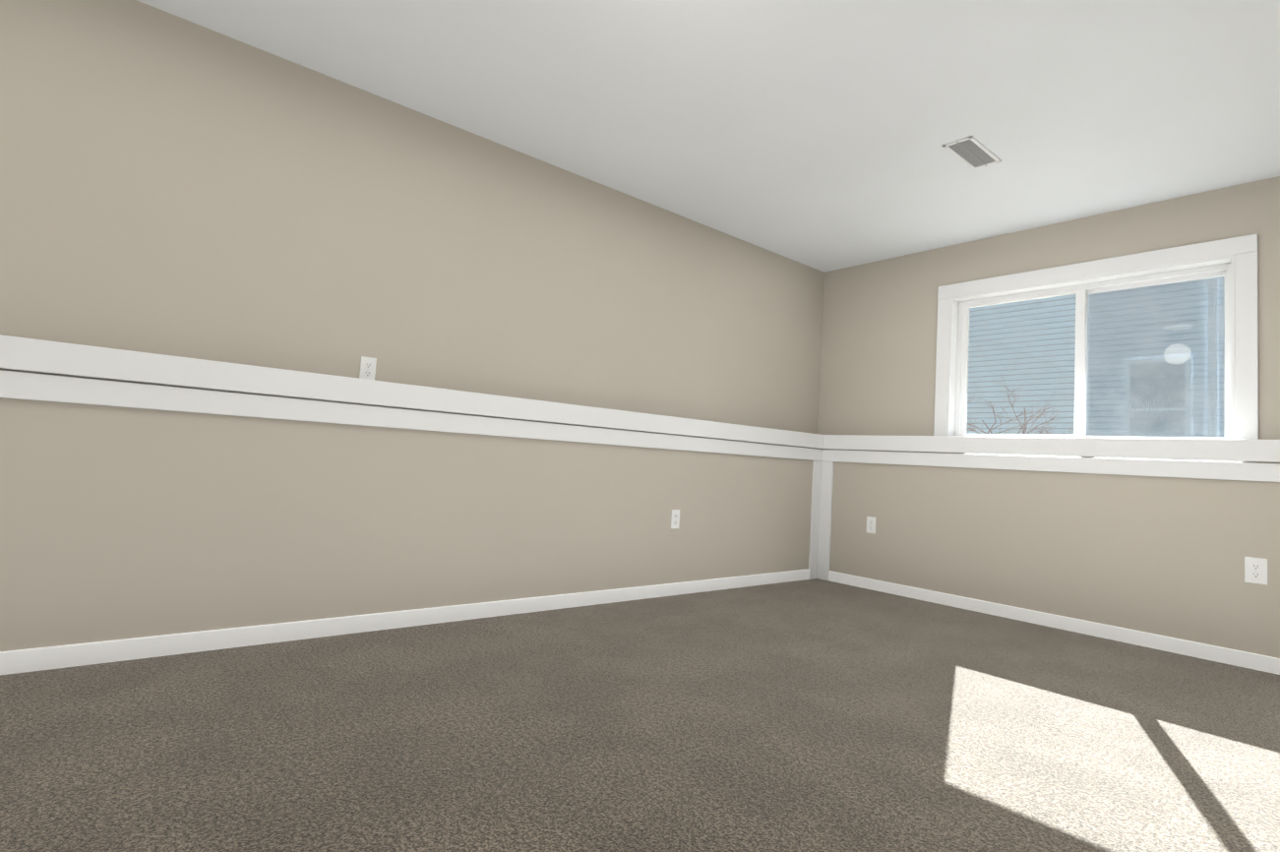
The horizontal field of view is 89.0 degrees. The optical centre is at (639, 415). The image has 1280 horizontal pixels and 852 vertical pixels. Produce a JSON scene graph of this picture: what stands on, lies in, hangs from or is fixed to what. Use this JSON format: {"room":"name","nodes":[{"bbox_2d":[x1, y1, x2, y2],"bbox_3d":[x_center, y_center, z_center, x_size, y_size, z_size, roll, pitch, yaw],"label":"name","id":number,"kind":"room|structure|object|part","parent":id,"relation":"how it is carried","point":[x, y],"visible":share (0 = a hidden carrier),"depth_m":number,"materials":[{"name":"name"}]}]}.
{"room":"empty basement room","nodes":[
{"label":"empty basement room","id":0,"kind":"room"},
{"bbox_2d":[0,368,821,651],"bbox_3d":[-1.097,0.459,3.015,6.640,0.982,0.150,7,-5,-40],"label":"wall","id":1,"kind":"structure","parent":0,"point":[117,522],"depth_m":2.73,"materials":[{"name":"beige paint"}]},
{"bbox_2d":[0,569,809,674],"bbox_3d":[-0.646,0.960,3.279,5.008,0.074,0.012,7,-5,-40],"label":"baseboard","id":2,"kind":"structure","parent":1,"relation":"attached to","point":[49,657],"depth_m":2.72,"materials":[{"name":"white paint"}]},
{"bbox_2d":[0,369,822,461],"bbox_3d":[-1.080,0.011,2.926,6.471,0.088,0.019,7,-5,-40],"label":"trim band","id":3,"kind":"object","parent":1,"relation":"attached to","point":[41,387],"visible":0.98,"depth_m":2.73,"materials":[{"name":"white paint"}]},
{"bbox_2d":[0,334,823,448],"bbox_3d":[-1.123,-0.091,2.982,6.460,0.106,0.180,7,-5,-40],"label":"trim","id":4,"kind":"structure","parent":1,"relation":"on","point":[40,355],"depth_m":2.72,"materials":[{"name":"white paint"}]},
{"bbox_2d":[670,509,679,528],"bbox_3d":[0.219,0.636,4.015,0.070,0.115,0.009,7,-5,-40],"label":"electrical outlet","id":5,"kind":"object","parent":1,"relation":"attached to","point":[675,518],"visible":1,"depth_m":4.01,"materials":[{"name":"white plastic"}]},
{"bbox_2d":[808,460,821,579],"bbox_3d":[1.326,0.783,4.935,0.089,0.888,0.019,7,-5,-40],"label":"trim","id":6,"kind":"structure","parent":1,"relation":"attached to","point":[815,517],"depth_m":4.92,"materials":[{"name":"white paint"}]},
{"bbox_2d":[0,0,824,433],"bbox_3d":[-1.090,-0.254,3.208,7.010,2.430,0.120,7,-5,-40],"label":"wall","id":7,"kind":"structure","parent":0,"point":[173,185],"depth_m":2.91,"materials":[{"name":"beige paint"}]},
{"bbox_2d":[359,356,376,380],"bbox_3d":[-1.249,-0.213,2.992,0.070,0.115,0.009,7,-5,-40],"label":"electrical outlet","id":8,"kind":"object","parent":7,"relation":"attached to","point":[367,368],"visible":0.85,"depth_m":2.99,"materials":[{"name":"white plastic"}]},
{"bbox_2d":[0,578,1279,851],"bbox_3d":[-0.038,0.963,1.784,7.010,0.060,3.622,7,-5,-40],"label":"floor","id":9,"kind":"structure","parent":0,"point":[815,714],"depth_m":1.90,"materials":[{"name":"carpet"}]},
{"bbox_2d":[136,0,1279,272],"bbox_3d":[0.111,-1.517,1.952,7.010,0.060,3.622,7,-5,-40],"label":"ceiling","id":10,"kind":"structure","parent":0,"point":[816,134],"depth_m":2.82,"materials":[{"name":"white paint"}]},
{"bbox_2d":[942,135,1001,169],"bbox_3d":[1.651,-1.303,3.238,0.345,0.008,0.140,7,-5,-40],"label":"ceiling vent","id":11,"kind":"object","parent":10,"relation":"in","point":[971,152],"visible":1,"depth_m":3.23,"materials":[{"name":"white metal"}]},
{"bbox_2d":[817,176,1279,439],"bbox_3d":[2.616,0.025,4.032,0.250,2.430,3.382,7,-5,-40],"label":"wall","id":12,"kind":"structure","parent":0,"point":[879,350],"depth_m":4.55,"materials":[{"name":"beige paint"}]},
{"bbox_2d":[821,448,1279,658],"bbox_3d":[2.468,0.727,3.797,0.150,0.982,3.232,7,-5,-40],"label":"wall","id":13,"kind":"structure","parent":0,"point":[1161,556],"depth_m":3.67,"materials":[{"name":"beige paint"}]},
{"bbox_2d":[816,461,834,580],"bbox_3d":[1.397,0.787,4.934,0.019,0.888,0.113,7,-5,-40],"label":"trim","id":14,"kind":"structure","parent":13,"relation":"attached to","point":[824,528],"depth_m":4.92,"materials":[{"name":"white paint"}]},
{"bbox_2d":[866,516,875,533],"bbox_3d":[1.647,0.777,4.646,0.009,0.115,0.070,7,-5,-40],"label":"electrical outlet","id":15,"kind":"object","parent":13,"relation":"attached to","point":[871,524],"visible":1,"depth_m":4.64,"materials":[{"name":"white plastic"}]},
{"bbox_2d":[821,449,1279,482],"bbox_3d":[2.430,0.281,3.773,0.019,0.088,3.232,7,-5,-40],"label":"trim band","id":16,"kind":"object","parent":13,"relation":"attached to","point":[1250,471],"visible":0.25,"depth_m":3.69,"materials":[{"name":"white paint"}]},
{"bbox_2d":[822,434,1279,462],"bbox_3d":[2.470,0.189,3.906,0.255,0.106,3.382,7,-5,-40],"label":"trim","id":17,"kind":"structure","parent":13,"relation":"on","point":[1237,450],"depth_m":3.69,"materials":[{"name":"white paint"}]},
{"bbox_2d":[828,570,1279,674],"bbox_3d":[2.383,1.172,3.710,0.012,0.074,3.019,7,-5,-40],"label":"baseboard","id":18,"kind":"structure","parent":13,"relation":"attached to","point":[1253,661],"depth_m":3.62,"materials":[{"name":"white paint"}]},
{"bbox_2d":[1244,556,1267,585],"bbox_3d":[2.940,0.738,3.111,0.009,0.122,0.080,7,-5,-40],"label":"electrical outlet","id":19,"kind":"object","parent":13,"relation":"attached to","point":[1255,570],"visible":1,"depth_m":3.11,"materials":[{"name":"white plastic"}]},
{"bbox_2d":[1084,436,1181,438],"bbox_3d":[2.666,0.687,3.957,0.150,1.108,1.464,7,-5,-40],"label":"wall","id":20,"kind":"structure","parent":0,"point":[1161,438],"depth_m":3.63,"materials":[{"name":"beige paint"}]},
{"bbox_3d":[2.570,0.696,3.876,0.100,1.068,1.464,7,-5,-40],"label":"wall","id":21,"kind":"structure","parent":0,"visible":0},
{"bbox_2d":[933,233,1258,439],"bbox_3d":[2.647,-0.372,3.959,0.176,1.080,1.634,7,-5,-40],"label":"window","id":22,"kind":"structure","parent":21,"relation":"in","point":[1244,250],"depth_m":3.82,"materials":[{"name":"white paint"}]},
{"bbox_3d":[2.451,-0.315,4.224,0.004,0.883,0.650,7,-5,-40],"label":"glass","id":23,"kind":"part","parent":22,"relation":"part of","materials":[{"name":"clear glass"}]},
{"bbox_3d":[2.452,-0.316,4.217,0.034,0.910,0.727,7,-5,-40],"label":"back window sash","id":24,"kind":"part","parent":22,"relation":"part of","materials":[{"name":"white plastic"}]},
{"bbox_3d":[2.907,-0.321,3.731,0.026,0.910,0.692,7,-5,-40],"label":"back window sash","id":25,"kind":"part","parent":22,"relation":"part of","materials":[{"name":"white plastic"}]},
{"bbox_2d":[1086,277,1224,437],"bbox_3d":[2.921,-0.319,3.745,0.002,0.910,0.696,7,-5,-40],"label":"screen","id":26,"kind":"object","parent":22,"relation":"attached to","point":[1157,352],"depth_m":3.72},
{"bbox_3d":[2.917,-0.316,3.719,0.004,0.880,0.641,7,-5,-40],"label":"glass","id":27,"kind":"part","parent":22,"relation":"part of","materials":[{"name":"clear glass"}]},
{"label":"outside","id":28,"kind":"structure","parent":0,"visible":0},
{"bbox_3d":[4.874,0.875,9.157,9.910,0.300,24.000,7,-5,-40],"label":"ground","id":29,"kind":"structure","parent":28,"visible":0},
{"bbox_2d":[966,383,1095,434],"bbox_3d":[3.878,0.075,7.553,1.289,0.973,2.461,7,-5,-40],"label":"shrub","id":30,"kind":"object","parent":29,"relation":"on","point":[1023,433],"depth_m":7.32,"materials":[{"name":"brown plant"}]},
{"bbox_2d":[966,277,1224,437],"bbox_3d":[8.169,-1.547,11.969,0.314,5.300,14.000,7,-5,-40],"label":"siding","id":31,"kind":"object","parent":29,"relation":"on","point":[1040,390],"depth_m":12.22,"materials":[{"name":"blue"}]},
{"bbox_2d":[1123,277,1218,436],"bbox_3d":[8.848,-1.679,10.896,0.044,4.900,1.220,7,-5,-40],"label":"house window","id":32,"kind":"structure","parent":31,"relation":"attached to","point":[1166,385],"depth_m":10.80,"materials":[{"name":"white"}]}
]}

